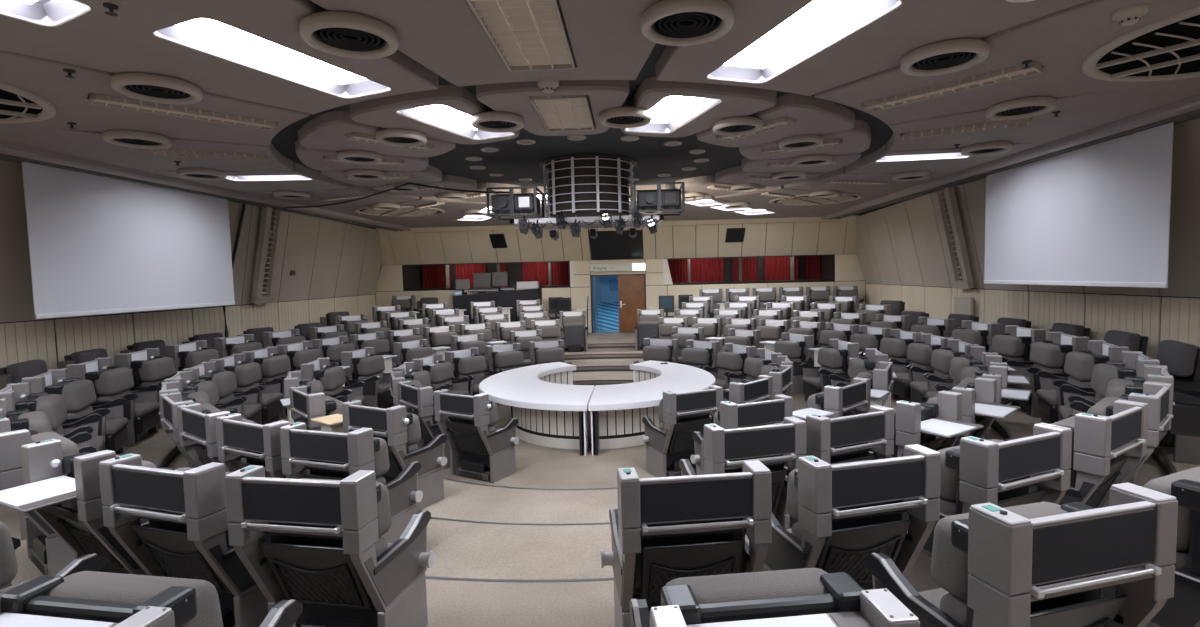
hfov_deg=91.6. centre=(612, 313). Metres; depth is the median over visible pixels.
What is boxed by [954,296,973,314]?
hatch
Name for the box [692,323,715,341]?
cushion
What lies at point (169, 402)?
seat
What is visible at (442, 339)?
cushion
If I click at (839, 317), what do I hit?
seat
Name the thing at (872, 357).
seat
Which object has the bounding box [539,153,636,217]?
chandelier
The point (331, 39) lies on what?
grille
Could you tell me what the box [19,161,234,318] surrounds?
projection screen
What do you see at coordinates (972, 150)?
grille
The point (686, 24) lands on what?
grille
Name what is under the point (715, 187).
light
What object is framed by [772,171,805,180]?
ceiling vent
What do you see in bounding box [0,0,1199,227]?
ceiling
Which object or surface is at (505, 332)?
cushion
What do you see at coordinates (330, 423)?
desk
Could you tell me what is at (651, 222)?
spotlight
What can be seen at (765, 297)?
cushion
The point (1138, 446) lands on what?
tray
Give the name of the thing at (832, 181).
light
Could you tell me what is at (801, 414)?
desk
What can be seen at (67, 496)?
tray
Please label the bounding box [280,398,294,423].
desk
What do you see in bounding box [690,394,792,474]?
seat
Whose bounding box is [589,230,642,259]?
display board
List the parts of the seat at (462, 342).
post, post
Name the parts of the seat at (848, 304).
post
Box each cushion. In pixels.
[0,521,17,593]
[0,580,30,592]
[6,359,47,382]
[18,411,52,432]
[31,432,78,475]
[35,394,66,435]
[46,571,222,626]
[59,380,96,417]
[71,348,107,363]
[89,436,105,451]
[94,367,133,400]
[105,417,128,435]
[116,455,156,522]
[132,340,164,355]
[134,402,159,416]
[138,357,175,386]
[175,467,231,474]
[184,349,218,367]
[188,392,209,403]
[197,381,218,406]
[201,403,221,440]
[212,371,236,402]
[230,342,262,354]
[234,362,261,391]
[241,418,255,462]
[244,404,260,418]
[246,327,273,345]
[260,355,290,380]
[262,393,282,405]
[276,336,305,344]
[292,349,321,370]
[301,478,391,557]
[306,380,323,393]
[320,331,348,341]
[320,366,345,394]
[325,396,343,414]
[326,343,354,367]
[344,320,368,333]
[350,396,364,403]
[357,355,384,383]
[361,339,389,355]
[363,327,388,338]
[373,437,389,483]
[378,382,390,393]
[379,310,400,328]
[392,299,410,311]
[392,317,415,330]
[396,335,422,341]
[405,324,429,343]
[405,347,432,361]
[407,413,420,451]
[410,380,422,410]
[414,370,430,386]
[420,297,437,308]
[427,308,447,325]
[429,362,453,390]
[431,332,456,350]
[437,314,458,325]
[446,321,468,335]
[450,390,468,394]
[457,356,485,383]
[459,340,486,362]
[466,329,491,345]
[473,383,479,392]
[474,306,493,314]
[480,312,500,321]
[486,319,507,338]
[489,401,497,431]
[495,351,523,370]
[501,327,524,343]
[516,336,541,358]
[520,304,538,305]
[521,359,534,365]
[523,310,542,312]
[524,317,545,330]
[535,325,558,340]
[536,347,564,363]
[563,316,583,333]
[564,323,583,325]
[633,586,640,594]
[638,315,659,321]
[639,321,658,323]
[642,346,670,361]
[659,323,682,338]
[659,400,664,429]
[665,568,826,603]
[671,334,696,355]
[672,356,682,362]
[676,315,697,327]
[682,348,709,367]
[683,307,702,309]
[690,301,709,317]
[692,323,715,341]
[701,438,704,469]
[702,293,720,308]
[714,315,736,333]
[714,411,719,425]
[715,378,725,388]
[716,352,742,379]
[724,324,748,336]
[724,336,750,345]
[725,307,745,318]
[729,292,747,302]
[735,301,754,317]
[744,357,763,380]
[752,315,775,327]
[756,292,775,307]
[756,326,781,347]
[761,365,773,374]
[766,308,788,319]
[774,340,800,361]
[781,301,802,318]
[783,291,802,295]
[786,460,869,540]
[788,327,814,335]
[791,317,815,325]
[802,376,820,387]
[807,391,823,409]
[810,309,833,328]
[811,290,830,303]
[817,348,842,375]
[819,330,846,347]
[828,301,850,312]
[830,318,856,324]
[838,290,857,296]
[848,358,868,384]
[851,333,878,351]
[852,372,871,383]
[856,310,880,326]
[870,321,897,328]
[880,337,907,360]
[893,373,909,384]
[901,311,925,328]
[907,343,932,368]
[910,382,927,394]
[911,324,940,335]
[918,588,948,608]
[926,392,937,399]
[927,390,951,436]
[931,349,953,377]
[931,502,1067,626]
[938,439,1003,514]
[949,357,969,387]
[952,329,982,345]
[956,377,975,387]
[960,366,980,381]
[991,335,1024,360]
[997,317,1026,332]
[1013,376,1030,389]
[1029,342,1064,372]
[1036,389,1057,405]
[1052,416,1074,426]
[1058,406,1072,418]
[1064,352,1096,386]
[1087,397,1127,415]
[1091,364,1118,402]
[1104,330,1140,350]
[1105,378,1133,396]
[1144,466,1199,571]
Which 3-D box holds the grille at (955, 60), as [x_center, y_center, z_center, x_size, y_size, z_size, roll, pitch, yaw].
[2.821,-2.169,4.964,0.485,0.027,0.485,-3,4,-25]
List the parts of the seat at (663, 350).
post, post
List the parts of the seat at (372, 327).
post, post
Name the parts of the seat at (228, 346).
post, post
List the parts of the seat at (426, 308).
post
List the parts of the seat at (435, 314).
post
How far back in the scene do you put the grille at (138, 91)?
5.34 m
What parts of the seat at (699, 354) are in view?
post, cushion frame, post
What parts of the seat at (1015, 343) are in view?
post, armrest, cushion frame, post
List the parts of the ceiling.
panel, panel, panel, panel, panel, panel, panel, panel, panel, panel, panel, panel, panel, panel, panel, panel, panel, panel, panel, panel, panel, panel, panel, panel, panel, panel, panel, panel, panel, panel, panel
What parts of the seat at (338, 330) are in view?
post, post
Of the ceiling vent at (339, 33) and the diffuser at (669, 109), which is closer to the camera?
the ceiling vent at (339, 33)
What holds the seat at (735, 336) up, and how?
on the floor
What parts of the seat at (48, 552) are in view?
post, post, panel, seat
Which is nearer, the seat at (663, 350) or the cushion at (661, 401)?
the cushion at (661, 401)
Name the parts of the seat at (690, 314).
post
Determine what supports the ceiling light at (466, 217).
attached to the ceiling
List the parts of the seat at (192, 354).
post, cushion frame, post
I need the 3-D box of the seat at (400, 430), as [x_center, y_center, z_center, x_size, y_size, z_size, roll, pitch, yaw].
[-2.408,1.558,6.601,0.865,1.206,0.810,1,4,28]
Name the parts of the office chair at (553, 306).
backrest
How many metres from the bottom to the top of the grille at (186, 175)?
0.027 m
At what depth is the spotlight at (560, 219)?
9.44 m
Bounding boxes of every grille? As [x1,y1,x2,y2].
[113,138,161,145]
[124,85,190,98]
[185,174,217,177]
[313,28,386,51]
[344,157,374,160]
[353,175,377,177]
[383,137,419,142]
[478,121,516,128]
[607,116,643,123]
[652,12,721,37]
[720,125,755,131]
[778,176,799,178]
[785,142,815,146]
[799,160,824,163]
[899,176,923,178]
[912,52,976,69]
[969,148,1004,152]
[995,106,1045,115]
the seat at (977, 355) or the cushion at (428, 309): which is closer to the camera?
the seat at (977, 355)
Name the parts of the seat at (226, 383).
post, post, armrest, panel, panel, armrest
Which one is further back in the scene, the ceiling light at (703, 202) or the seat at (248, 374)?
the ceiling light at (703, 202)
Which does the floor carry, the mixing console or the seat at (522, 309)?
the seat at (522, 309)
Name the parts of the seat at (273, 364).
post, post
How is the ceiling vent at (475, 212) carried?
in the ceiling
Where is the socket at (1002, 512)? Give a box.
[1000,510,1006,514]
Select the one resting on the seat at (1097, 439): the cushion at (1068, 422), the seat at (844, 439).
the cushion at (1068, 422)
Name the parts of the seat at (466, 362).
post, armrest, panel, cushion frame, post, armrest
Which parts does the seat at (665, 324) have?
post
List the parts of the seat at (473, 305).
post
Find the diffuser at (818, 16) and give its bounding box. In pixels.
[723,0,873,68]
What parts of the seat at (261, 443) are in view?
post, panel, rail, handle rod, cushion frame, post, panel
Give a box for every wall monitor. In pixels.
[489,234,506,247]
[725,228,744,241]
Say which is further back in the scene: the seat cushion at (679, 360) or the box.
the box
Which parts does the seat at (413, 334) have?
post, post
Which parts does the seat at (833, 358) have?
armrest, panel, armrest, post, panel, cushion frame, post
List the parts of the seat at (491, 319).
post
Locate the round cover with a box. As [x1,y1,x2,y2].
[1006,0,1034,2]
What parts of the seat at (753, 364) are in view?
panel, armrest, post, post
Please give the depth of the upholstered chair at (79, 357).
9.06 m
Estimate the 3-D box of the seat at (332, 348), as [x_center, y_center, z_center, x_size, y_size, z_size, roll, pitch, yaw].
[-5.774,1.112,12.496,0.810,1.206,0.800,0,4,20]
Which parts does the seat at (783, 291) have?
post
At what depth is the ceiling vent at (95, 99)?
6.04 m
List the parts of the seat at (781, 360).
post, post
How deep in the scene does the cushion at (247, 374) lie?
9.57 m
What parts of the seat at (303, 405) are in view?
post, handle rod, panel, rail, panel, post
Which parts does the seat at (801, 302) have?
post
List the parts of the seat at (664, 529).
round knob, armrest, panel, post, cushion frame, rail, handle rod, armrest, panel, post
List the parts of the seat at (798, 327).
post, cushion frame, post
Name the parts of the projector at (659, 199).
vent plate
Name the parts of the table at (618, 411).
panel, panel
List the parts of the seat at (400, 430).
post, rail, handle rod, cushion frame, post, panel, armrest, round knob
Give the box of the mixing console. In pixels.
[468,288,500,291]
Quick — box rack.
[500,287,515,290]
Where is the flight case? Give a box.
[517,281,538,288]
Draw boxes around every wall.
[0,160,388,369]
[375,215,865,332]
[592,274,620,332]
[856,118,1199,358]
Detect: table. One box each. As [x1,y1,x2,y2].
[453,288,541,323]
[479,362,594,455]
[588,360,714,455]
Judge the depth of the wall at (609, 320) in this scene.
25.90 m
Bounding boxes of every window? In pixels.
[402,261,573,290]
[663,254,834,284]
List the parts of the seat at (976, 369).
armrest, post, post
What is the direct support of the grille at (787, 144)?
attached to the ceiling vent at (797, 142)
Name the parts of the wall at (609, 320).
wall panel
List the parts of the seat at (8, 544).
panel, armrest, armrest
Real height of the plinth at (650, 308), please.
0.810 m
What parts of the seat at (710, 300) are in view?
post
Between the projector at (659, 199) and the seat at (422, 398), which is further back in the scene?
the projector at (659, 199)
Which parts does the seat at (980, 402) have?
post, panel, post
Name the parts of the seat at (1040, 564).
armrest, panel, post, cushion frame, rail, handle rod, armrest, panel, post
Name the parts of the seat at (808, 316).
post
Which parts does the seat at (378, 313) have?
post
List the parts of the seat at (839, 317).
post, post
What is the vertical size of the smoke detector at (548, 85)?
0.095 m
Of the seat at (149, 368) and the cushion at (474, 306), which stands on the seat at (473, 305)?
the cushion at (474, 306)
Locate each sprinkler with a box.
[63,69,75,77]
[67,122,75,128]
[103,3,118,15]
[1021,60,1031,68]
[1052,111,1060,116]
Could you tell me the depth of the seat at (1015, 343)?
9.76 m
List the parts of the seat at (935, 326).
post, post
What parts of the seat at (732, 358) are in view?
armrest, panel, panel, post, armrest, cushion frame, post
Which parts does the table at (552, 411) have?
panel, panel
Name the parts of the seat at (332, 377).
post, post, armrest, panel, armrest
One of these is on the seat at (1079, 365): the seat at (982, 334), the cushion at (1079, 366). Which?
the cushion at (1079, 366)
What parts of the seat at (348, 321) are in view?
post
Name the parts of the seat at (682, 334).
post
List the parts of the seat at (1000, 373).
panel, post, post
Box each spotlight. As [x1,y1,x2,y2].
[519,216,529,233]
[530,220,542,238]
[549,230,558,240]
[556,211,566,228]
[570,219,580,237]
[590,223,597,239]
[601,209,611,227]
[615,216,625,233]
[628,228,635,238]
[632,209,642,227]
[646,215,656,233]
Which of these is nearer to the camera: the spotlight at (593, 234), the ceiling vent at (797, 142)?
the ceiling vent at (797, 142)
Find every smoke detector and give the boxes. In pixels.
[537,78,558,92]
[1112,4,1148,25]
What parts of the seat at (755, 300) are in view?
post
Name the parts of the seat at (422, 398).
post, post, cushion frame, panel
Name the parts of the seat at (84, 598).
cushion frame, post, armrest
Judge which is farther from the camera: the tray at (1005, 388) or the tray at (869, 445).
the tray at (1005, 388)
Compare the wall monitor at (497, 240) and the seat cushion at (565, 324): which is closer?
the seat cushion at (565, 324)
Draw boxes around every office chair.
[548,297,562,319]
[557,298,571,332]
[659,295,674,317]
[678,295,692,309]
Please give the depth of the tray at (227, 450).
5.07 m
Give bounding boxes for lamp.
[50,459,60,467]
[403,418,408,423]
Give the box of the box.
[454,291,461,294]
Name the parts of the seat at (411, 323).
post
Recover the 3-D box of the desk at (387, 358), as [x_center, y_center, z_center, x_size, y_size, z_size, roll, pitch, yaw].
[-4.770,1.375,12.255,0.320,0.955,0.420,0,4,21]
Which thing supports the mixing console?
on the table at (504, 299)
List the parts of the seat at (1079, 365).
armrest, panel, panel, armrest, post, post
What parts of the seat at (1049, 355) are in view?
armrest, panel, seat, panel, armrest, post, cushion frame, post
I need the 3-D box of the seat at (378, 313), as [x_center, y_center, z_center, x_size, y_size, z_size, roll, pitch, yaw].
[-6.696,0.366,17.647,0.800,1.206,0.810,-5,5,-41]
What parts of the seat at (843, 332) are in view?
post, post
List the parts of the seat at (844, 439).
post, cushion frame, rail, handle rod, post, panel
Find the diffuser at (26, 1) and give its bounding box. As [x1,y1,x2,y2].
[18,0,36,3]
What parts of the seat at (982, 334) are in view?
post, cushion frame, post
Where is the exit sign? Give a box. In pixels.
[589,263,645,271]
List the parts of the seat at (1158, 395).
panel, post, post, rail, panel, handle rod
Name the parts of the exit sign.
lit panel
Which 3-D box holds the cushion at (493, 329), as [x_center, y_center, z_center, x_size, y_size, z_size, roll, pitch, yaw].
[-3.353,0.464,17.000,0.650,0.580,0.248,-3,4,-25]
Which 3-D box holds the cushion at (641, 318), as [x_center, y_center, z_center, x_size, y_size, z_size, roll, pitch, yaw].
[1.120,0.329,17.507,0.650,0.580,0.248,-1,4,12]
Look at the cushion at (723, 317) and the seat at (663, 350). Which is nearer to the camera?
the seat at (663, 350)
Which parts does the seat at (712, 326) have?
post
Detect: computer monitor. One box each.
[456,279,469,294]
[473,273,490,292]
[492,272,507,287]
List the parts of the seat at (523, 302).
post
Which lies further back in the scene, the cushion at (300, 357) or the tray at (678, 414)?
the cushion at (300, 357)
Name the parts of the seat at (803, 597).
armrest, post, cushion frame, post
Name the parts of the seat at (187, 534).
post, panel, rail, handle rod, cushion frame, post, panel, seat, armrest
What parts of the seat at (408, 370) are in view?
post, post, armrest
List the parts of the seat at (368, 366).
post, cushion frame, panel, armrest, post, seat, panel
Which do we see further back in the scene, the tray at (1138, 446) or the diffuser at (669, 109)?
the diffuser at (669, 109)
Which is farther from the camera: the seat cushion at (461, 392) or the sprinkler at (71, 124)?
the seat cushion at (461, 392)
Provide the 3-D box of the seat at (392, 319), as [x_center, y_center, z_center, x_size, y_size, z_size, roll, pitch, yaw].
[-5.930,0.555,16.690,0.800,1.206,0.810,-5,5,-42]
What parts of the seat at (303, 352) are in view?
post, cushion frame, post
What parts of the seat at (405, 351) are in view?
post, post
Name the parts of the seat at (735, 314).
post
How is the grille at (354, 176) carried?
attached to the ceiling vent at (358, 174)
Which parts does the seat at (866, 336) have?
post, cushion frame, post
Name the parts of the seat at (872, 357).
armrest, panel, armrest, post, post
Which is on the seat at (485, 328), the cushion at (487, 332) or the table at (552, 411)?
the cushion at (487, 332)
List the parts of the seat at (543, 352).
post, post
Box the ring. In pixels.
[510,214,663,229]
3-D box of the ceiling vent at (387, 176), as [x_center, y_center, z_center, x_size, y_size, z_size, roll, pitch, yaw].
[-4.061,-2.405,10.151,1.076,0.115,0.216,-1,4,-2]
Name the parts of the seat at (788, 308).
post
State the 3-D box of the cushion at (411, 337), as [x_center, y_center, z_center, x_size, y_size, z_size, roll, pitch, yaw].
[-4.892,0.829,14.127,0.248,0.580,0.650,2,5,38]
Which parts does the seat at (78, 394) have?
post, post, armrest, panel, panel, armrest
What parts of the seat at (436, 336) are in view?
post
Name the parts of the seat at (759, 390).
post, rail, handle rod, post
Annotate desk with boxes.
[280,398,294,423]
[311,414,344,432]
[382,355,396,372]
[432,347,450,359]
[459,309,465,315]
[487,341,506,345]
[502,307,511,321]
[706,337,724,366]
[717,303,724,309]
[759,341,775,351]
[793,408,833,421]
[809,347,821,365]
[869,389,889,442]
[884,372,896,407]
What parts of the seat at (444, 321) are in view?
post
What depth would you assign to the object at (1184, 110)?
8.84 m
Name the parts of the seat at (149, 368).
post, cushion frame, armrest, post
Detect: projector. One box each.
[486,186,544,220]
[633,182,684,215]
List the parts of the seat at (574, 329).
post, seat, post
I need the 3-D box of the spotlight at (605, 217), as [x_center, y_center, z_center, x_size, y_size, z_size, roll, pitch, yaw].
[-0.095,-1.544,9.452,0.170,0.302,0.367,-1,4,3]
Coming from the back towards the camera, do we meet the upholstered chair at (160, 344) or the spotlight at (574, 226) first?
the upholstered chair at (160, 344)
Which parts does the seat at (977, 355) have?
armrest, panel, post, post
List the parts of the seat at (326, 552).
post, panel, armrest, rail, handle rod, cushion frame, seat, post, panel, armrest, round knob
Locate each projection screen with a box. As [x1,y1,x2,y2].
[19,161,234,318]
[984,122,1174,287]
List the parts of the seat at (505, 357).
post, cushion frame, post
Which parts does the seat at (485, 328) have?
post, post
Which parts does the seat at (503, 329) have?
post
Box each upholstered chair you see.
[0,359,47,389]
[57,348,133,373]
[120,340,180,374]
[182,333,222,348]
[237,327,273,348]
[294,323,321,340]
[320,311,349,326]
[413,297,437,318]
[876,300,904,314]
[897,311,928,331]
[947,314,978,328]
[988,317,1031,351]
[1049,323,1089,336]
[1104,330,1147,355]
[1156,340,1199,389]
[1159,386,1199,464]
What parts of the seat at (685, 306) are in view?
post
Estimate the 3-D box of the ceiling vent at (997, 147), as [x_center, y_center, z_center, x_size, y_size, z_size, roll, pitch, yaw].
[5.653,-2.482,8.806,0.660,0.095,0.660,-1,4,3]
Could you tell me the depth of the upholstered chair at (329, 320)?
16.47 m
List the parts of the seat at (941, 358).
armrest, panel, panel, post, post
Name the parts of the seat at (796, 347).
post, cushion frame, armrest, panel, post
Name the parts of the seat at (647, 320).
panel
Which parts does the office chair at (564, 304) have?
backrest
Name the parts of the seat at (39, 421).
post, post, cushion frame, armrest, panel, armrest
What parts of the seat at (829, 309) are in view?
post, post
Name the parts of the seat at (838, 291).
post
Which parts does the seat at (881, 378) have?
post, post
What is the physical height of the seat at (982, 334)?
1.206 m
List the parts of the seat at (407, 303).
post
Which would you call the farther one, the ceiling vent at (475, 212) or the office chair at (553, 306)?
the office chair at (553, 306)
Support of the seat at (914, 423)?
on the floor
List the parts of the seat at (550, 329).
post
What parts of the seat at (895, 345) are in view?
post, post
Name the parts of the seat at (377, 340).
post, post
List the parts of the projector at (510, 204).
vent plate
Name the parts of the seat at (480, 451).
post, panel, rail, handle rod, cushion frame, seat, post, panel, armrest, round knob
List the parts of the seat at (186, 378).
post, post, panel, armrest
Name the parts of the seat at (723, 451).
armrest, post, cushion frame, rail, handle rod, panel, post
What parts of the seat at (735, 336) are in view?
post, post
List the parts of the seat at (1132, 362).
armrest, panel, armrest, post, post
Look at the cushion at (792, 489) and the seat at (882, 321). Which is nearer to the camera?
the cushion at (792, 489)
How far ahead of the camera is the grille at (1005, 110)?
6.65 m
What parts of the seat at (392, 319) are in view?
post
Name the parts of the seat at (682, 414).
round knob, armrest, panel, post, seat, cushion frame, rail, handle rod, post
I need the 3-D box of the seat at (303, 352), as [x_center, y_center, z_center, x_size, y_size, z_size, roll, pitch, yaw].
[-6.019,1.175,11.595,0.810,1.206,0.800,-1,4,11]
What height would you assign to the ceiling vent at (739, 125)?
0.095 m
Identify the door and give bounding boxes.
[590,274,645,332]
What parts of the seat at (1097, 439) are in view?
armrest, cushion frame, panel, post, panel, rail, handle rod, post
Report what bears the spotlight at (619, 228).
hanging from the ring
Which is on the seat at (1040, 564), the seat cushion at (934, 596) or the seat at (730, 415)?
the seat cushion at (934, 596)
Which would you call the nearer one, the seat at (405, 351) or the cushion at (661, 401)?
the cushion at (661, 401)
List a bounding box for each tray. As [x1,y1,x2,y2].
[18,491,75,509]
[116,507,186,523]
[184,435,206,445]
[225,448,264,459]
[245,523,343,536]
[292,462,348,470]
[350,429,387,436]
[441,413,473,418]
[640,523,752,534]
[676,409,715,416]
[725,457,793,467]
[748,397,767,402]
[829,611,870,626]
[830,443,883,454]
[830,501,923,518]
[843,403,865,412]
[933,417,981,426]
[975,401,1018,407]
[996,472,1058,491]
[1002,387,1029,390]
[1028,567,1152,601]
[1110,442,1140,459]
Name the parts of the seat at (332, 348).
post, post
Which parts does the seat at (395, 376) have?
post, post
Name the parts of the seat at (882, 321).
post, post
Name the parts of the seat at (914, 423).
panel, post, cushion frame, panel, post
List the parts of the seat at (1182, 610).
panel, armrest, cushion frame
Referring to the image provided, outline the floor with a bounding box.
[0,332,1199,626]
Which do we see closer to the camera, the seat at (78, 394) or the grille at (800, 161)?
the seat at (78, 394)
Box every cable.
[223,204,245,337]
[283,182,508,207]
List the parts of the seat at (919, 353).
armrest, panel, seat, panel, post, post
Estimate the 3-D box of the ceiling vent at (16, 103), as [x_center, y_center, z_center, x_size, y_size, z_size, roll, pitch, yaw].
[-6.508,-1.996,5.209,2.237,0.045,2.237,0,4,22]
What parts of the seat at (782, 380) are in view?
post, post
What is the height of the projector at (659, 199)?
0.474 m
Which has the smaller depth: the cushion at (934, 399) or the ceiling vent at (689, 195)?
the cushion at (934, 399)
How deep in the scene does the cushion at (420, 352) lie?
12.61 m
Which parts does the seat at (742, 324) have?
post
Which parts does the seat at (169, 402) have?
handle rod, rail, post, panel, post, panel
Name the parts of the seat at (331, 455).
post, panel, rail, handle rod, cushion frame, post, armrest, panel, round knob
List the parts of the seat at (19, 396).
rail, post, post, armrest, panel, armrest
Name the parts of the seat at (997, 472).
armrest, panel, post, cushion frame, rail, handle rod, panel, post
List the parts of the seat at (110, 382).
post, cushion frame, post, armrest, panel, seat, panel, armrest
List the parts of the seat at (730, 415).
round knob, armrest, post, cushion frame, rail, post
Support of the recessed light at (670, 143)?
in the ceiling
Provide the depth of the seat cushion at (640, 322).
17.31 m
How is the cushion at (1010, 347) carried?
on the seat at (1015, 343)
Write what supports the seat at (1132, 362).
on the floor
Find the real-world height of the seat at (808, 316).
1.206 m
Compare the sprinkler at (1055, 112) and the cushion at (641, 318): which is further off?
the cushion at (641, 318)
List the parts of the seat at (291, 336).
post, post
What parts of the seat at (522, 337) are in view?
post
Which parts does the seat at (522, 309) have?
post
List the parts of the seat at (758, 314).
post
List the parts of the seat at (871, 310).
post, post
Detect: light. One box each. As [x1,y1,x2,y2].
[0,0,86,21]
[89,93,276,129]
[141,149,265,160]
[158,18,388,95]
[227,175,308,179]
[320,193,375,200]
[325,156,402,165]
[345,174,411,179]
[347,132,432,150]
[398,185,443,192]
[399,105,511,137]
[415,202,444,208]
[459,216,489,219]
[460,193,485,200]
[465,157,482,160]
[470,166,484,169]
[481,147,498,151]
[489,173,503,176]
[516,139,534,144]
[518,178,531,180]
[530,95,593,131]
[567,135,585,140]
[620,136,638,140]
[628,96,718,131]
[657,174,670,176]
[664,141,681,145]
[682,167,695,170]
[687,200,721,204]
[688,149,705,153]
[693,158,708,162]
[707,185,732,191]
[710,0,898,80]
[714,206,748,209]
[717,117,794,140]
[736,210,772,213]
[746,175,796,180]
[761,192,795,197]
[762,138,840,153]
[769,160,836,167]
[825,179,886,184]
[863,61,1041,111]
[879,153,962,160]
[902,118,1030,139]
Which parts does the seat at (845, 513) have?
armrest, panel, post, cushion frame, rail, handle rod, armrest, panel, post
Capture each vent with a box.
[0,82,56,122]
[102,129,171,148]
[110,72,202,103]
[176,168,226,179]
[251,207,286,303]
[273,191,309,199]
[299,11,398,58]
[337,150,381,163]
[346,169,384,179]
[354,206,444,216]
[370,203,399,209]
[376,129,426,146]
[384,183,417,191]
[438,192,466,199]
[463,209,486,215]
[466,0,574,71]
[471,111,523,132]
[599,107,651,127]
[639,211,661,213]
[640,0,733,45]
[681,192,704,199]
[713,116,762,135]
[724,202,749,207]
[731,183,759,191]
[769,193,862,205]
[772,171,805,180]
[778,134,822,150]
[793,154,831,166]
[810,190,839,197]
[892,171,930,181]
[900,38,989,75]
[961,141,1012,155]
[986,96,1056,119]
[1082,6,1199,81]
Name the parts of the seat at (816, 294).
post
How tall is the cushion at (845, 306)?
0.580 m
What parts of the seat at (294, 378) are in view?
post, post, armrest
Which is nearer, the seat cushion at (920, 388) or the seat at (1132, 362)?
the seat at (1132, 362)
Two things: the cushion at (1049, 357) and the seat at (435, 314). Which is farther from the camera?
the seat at (435, 314)
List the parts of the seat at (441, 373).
post, post, armrest, panel, armrest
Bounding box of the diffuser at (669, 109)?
[649,96,702,122]
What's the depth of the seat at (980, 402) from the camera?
5.93 m
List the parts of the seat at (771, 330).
post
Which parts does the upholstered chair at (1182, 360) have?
panel, armrest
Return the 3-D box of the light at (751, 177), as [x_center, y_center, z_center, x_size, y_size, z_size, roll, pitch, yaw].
[3.110,-2.640,11.234,1.076,0.115,0.216,-2,4,-15]
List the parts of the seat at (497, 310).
post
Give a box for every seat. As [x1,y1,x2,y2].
[0,382,105,451]
[0,398,96,540]
[0,418,78,575]
[0,439,156,574]
[0,521,106,593]
[0,571,302,626]
[22,368,128,453]
[66,357,160,446]
[99,454,269,626]
[115,348,175,427]
[159,381,237,467]
[160,392,221,467]
[164,370,245,418]
[165,340,218,376]
[177,403,255,471]
[182,361,260,423]
[209,353,282,424]
[214,334,262,358]
[215,413,309,523]
[225,465,435,626]
[241,346,290,417]
[263,329,305,347]
[276,340,338,379]
[280,422,422,542]
[284,371,344,421]
[290,385,343,430]
[300,357,364,405]
[309,324,348,357]
[312,335,354,385]
[335,314,368,341]
[341,347,394,408]
[342,400,446,510]
[349,331,396,368]
[354,321,389,353]
[372,305,400,329]
[385,311,415,330]
[386,328,432,353]
[389,371,422,411]
[392,295,415,311]
[392,362,448,390]
[393,339,444,366]
[397,380,449,468]
[398,318,429,344]
[412,354,469,420]
[422,303,447,326]
[423,325,456,350]
[431,308,458,326]
[434,389,518,482]
[439,315,468,335]
[445,347,499,404]
[450,333,492,372]
[459,322,491,345]
[470,301,494,323]
[475,307,501,323]
[480,313,508,341]
[485,342,530,372]
[495,320,525,344]
[510,329,541,366]
[516,299,539,320]
[519,305,544,320]
[520,311,547,330]
[529,339,571,364]
[531,319,563,340]
[560,310,587,351]
[600,460,771,626]
[629,568,919,626]
[634,309,663,350]
[634,338,678,363]
[641,385,722,476]
[653,317,687,338]
[671,327,703,363]
[675,309,702,327]
[679,416,805,538]
[682,302,707,317]
[682,339,719,368]
[689,296,713,317]
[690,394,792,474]
[692,317,721,341]
[699,288,724,317]
[702,343,755,389]
[709,375,772,422]
[714,309,742,337]
[717,328,760,368]
[723,318,755,349]
[725,302,751,318]
[726,287,748,302]
[728,348,781,382]
[735,296,759,318]
[743,356,793,385]
[752,287,779,309]
[752,309,782,327]
[755,365,792,399]
[756,319,790,347]
[763,444,940,589]
[766,302,794,319]
[774,332,813,394]
[779,286,804,310]
[781,296,808,319]
[784,405,893,528]
[788,320,824,360]
[791,310,823,344]
[800,339,858,400]
[806,286,830,310]
[807,377,870,418]
[809,322,858,365]
[810,303,840,328]
[828,296,857,312]
[829,348,887,386]
[830,312,866,324]
[833,285,863,312]
[851,325,891,355]
[851,361,893,414]
[856,304,890,326]
[863,329,924,396]
[865,482,1177,626]
[868,391,983,457]
[870,314,909,330]
[888,333,953,401]
[902,423,1071,591]
[910,339,978,402]
[911,317,954,337]
[926,346,1015,400]
[927,377,1020,498]
[936,355,1029,390]
[952,320,999,351]
[956,365,1031,438]
[991,325,1045,400]
[1006,332,1089,416]
[1029,400,1147,507]
[1036,340,1128,423]
[1058,351,1159,420]
[1067,364,1174,484]
[1087,381,1172,506]
[1102,466,1199,626]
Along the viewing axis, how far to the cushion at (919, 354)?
10.17 m
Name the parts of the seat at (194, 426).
post, panel, handle rod, rail, panel, post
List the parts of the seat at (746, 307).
post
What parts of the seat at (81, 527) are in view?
post, panel, cushion frame, post, panel, armrest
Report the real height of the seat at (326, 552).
1.206 m
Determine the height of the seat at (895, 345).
1.206 m
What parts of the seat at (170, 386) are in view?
post, post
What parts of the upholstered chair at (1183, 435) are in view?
panel, panel, armrest, armrest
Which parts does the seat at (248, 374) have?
post, post, armrest, panel, seat, panel, armrest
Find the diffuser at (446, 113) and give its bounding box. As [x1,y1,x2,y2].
[417,105,477,129]
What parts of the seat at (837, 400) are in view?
post, cushion frame, rail, handle rod, panel, post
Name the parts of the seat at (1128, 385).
panel, armrest, cushion frame, post, post, rail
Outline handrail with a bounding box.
[587,296,588,335]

